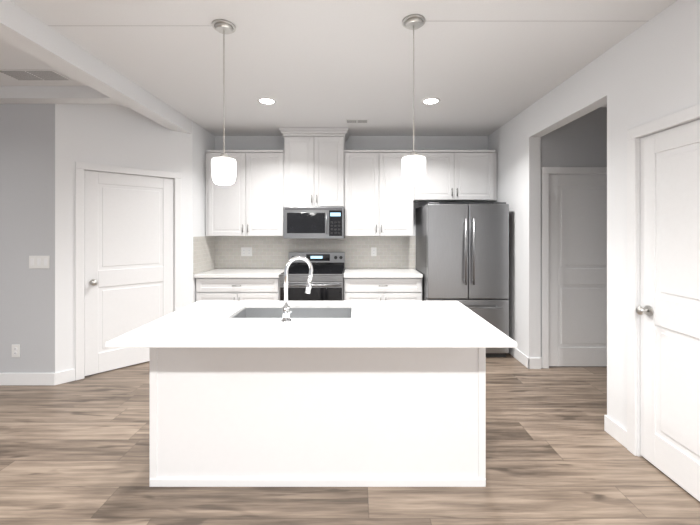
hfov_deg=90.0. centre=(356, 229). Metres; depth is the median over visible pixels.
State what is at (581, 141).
wall
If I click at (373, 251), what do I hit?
outlet
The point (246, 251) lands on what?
outlet
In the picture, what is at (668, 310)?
door
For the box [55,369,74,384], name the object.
baseboard
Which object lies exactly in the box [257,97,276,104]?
recessed light
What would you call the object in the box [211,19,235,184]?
pendant light
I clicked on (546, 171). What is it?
door frame
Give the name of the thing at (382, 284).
base cabinet
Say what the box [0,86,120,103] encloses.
soffit
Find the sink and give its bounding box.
[234,304,349,315]
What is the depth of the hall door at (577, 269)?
3.69 m
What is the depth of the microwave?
4.39 m
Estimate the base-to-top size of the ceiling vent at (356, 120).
0.007 m
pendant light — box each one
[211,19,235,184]
[402,14,425,183]
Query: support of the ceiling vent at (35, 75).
in the ceiling
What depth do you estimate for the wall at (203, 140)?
4.33 m
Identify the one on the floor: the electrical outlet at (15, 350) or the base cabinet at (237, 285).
the base cabinet at (237, 285)
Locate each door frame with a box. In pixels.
[75,162,180,379]
[542,167,606,367]
[627,103,699,455]
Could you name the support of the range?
on the floor
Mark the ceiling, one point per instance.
(485, 67)
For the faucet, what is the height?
0.370 m
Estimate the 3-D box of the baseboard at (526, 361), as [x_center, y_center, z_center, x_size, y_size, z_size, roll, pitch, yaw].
[1.794,1.393,4.224,0.012,0.115,1.152,0,0,0]
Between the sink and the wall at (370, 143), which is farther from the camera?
the wall at (370, 143)
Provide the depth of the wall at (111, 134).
3.50 m
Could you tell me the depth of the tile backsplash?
4.79 m
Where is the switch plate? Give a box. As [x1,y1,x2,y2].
[29,256,49,268]
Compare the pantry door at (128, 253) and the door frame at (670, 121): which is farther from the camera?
the pantry door at (128, 253)
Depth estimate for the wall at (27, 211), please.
3.27 m
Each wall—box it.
[0,104,54,372]
[55,104,192,372]
[193,122,214,302]
[215,136,487,269]
[488,0,699,429]
[541,107,606,356]
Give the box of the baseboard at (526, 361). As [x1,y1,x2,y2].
[509,348,530,368]
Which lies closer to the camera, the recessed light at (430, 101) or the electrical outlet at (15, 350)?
the electrical outlet at (15, 350)
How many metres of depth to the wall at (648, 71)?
2.48 m
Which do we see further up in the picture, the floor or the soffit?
the soffit
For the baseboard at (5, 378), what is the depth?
3.26 m
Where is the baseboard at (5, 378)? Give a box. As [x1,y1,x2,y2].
[0,373,54,384]
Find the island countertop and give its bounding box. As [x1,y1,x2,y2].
[106,301,516,347]
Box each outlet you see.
[12,344,19,356]
[241,247,251,255]
[371,247,376,255]
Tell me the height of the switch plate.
0.120 m
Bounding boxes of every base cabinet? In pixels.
[194,269,283,301]
[344,269,422,300]
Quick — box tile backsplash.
[193,236,414,273]
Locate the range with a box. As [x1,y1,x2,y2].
[279,252,344,300]
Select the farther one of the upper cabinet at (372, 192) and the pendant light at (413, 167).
the upper cabinet at (372, 192)
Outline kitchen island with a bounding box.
[149,348,485,486]
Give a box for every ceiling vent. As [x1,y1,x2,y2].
[0,70,71,80]
[345,119,368,122]
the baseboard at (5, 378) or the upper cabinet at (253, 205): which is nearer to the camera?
the baseboard at (5, 378)
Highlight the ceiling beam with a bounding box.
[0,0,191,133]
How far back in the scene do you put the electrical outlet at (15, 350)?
3.27 m
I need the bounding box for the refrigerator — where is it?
[416,202,508,356]
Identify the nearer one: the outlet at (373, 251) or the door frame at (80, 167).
the door frame at (80, 167)
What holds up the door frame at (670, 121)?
attached to the wall at (648, 71)
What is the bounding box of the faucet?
[278,256,313,323]
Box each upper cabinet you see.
[206,148,285,235]
[282,132,345,207]
[344,150,421,235]
[422,150,496,201]
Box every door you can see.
[84,170,173,375]
[549,174,606,365]
[636,119,699,501]
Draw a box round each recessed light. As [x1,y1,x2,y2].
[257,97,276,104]
[421,97,440,104]
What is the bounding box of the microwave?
[283,207,344,238]
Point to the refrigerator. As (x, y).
(462, 253)
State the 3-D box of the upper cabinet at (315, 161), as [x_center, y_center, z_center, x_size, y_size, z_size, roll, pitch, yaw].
[-0.545,-0.761,4.620,0.769,0.927,0.340,0,0,0]
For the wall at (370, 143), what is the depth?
4.80 m
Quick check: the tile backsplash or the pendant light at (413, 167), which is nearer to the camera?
the pendant light at (413, 167)
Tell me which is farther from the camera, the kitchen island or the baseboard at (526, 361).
the baseboard at (526, 361)
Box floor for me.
[0,353,699,524]
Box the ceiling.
[0,0,676,135]
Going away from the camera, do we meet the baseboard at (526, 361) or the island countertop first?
the island countertop

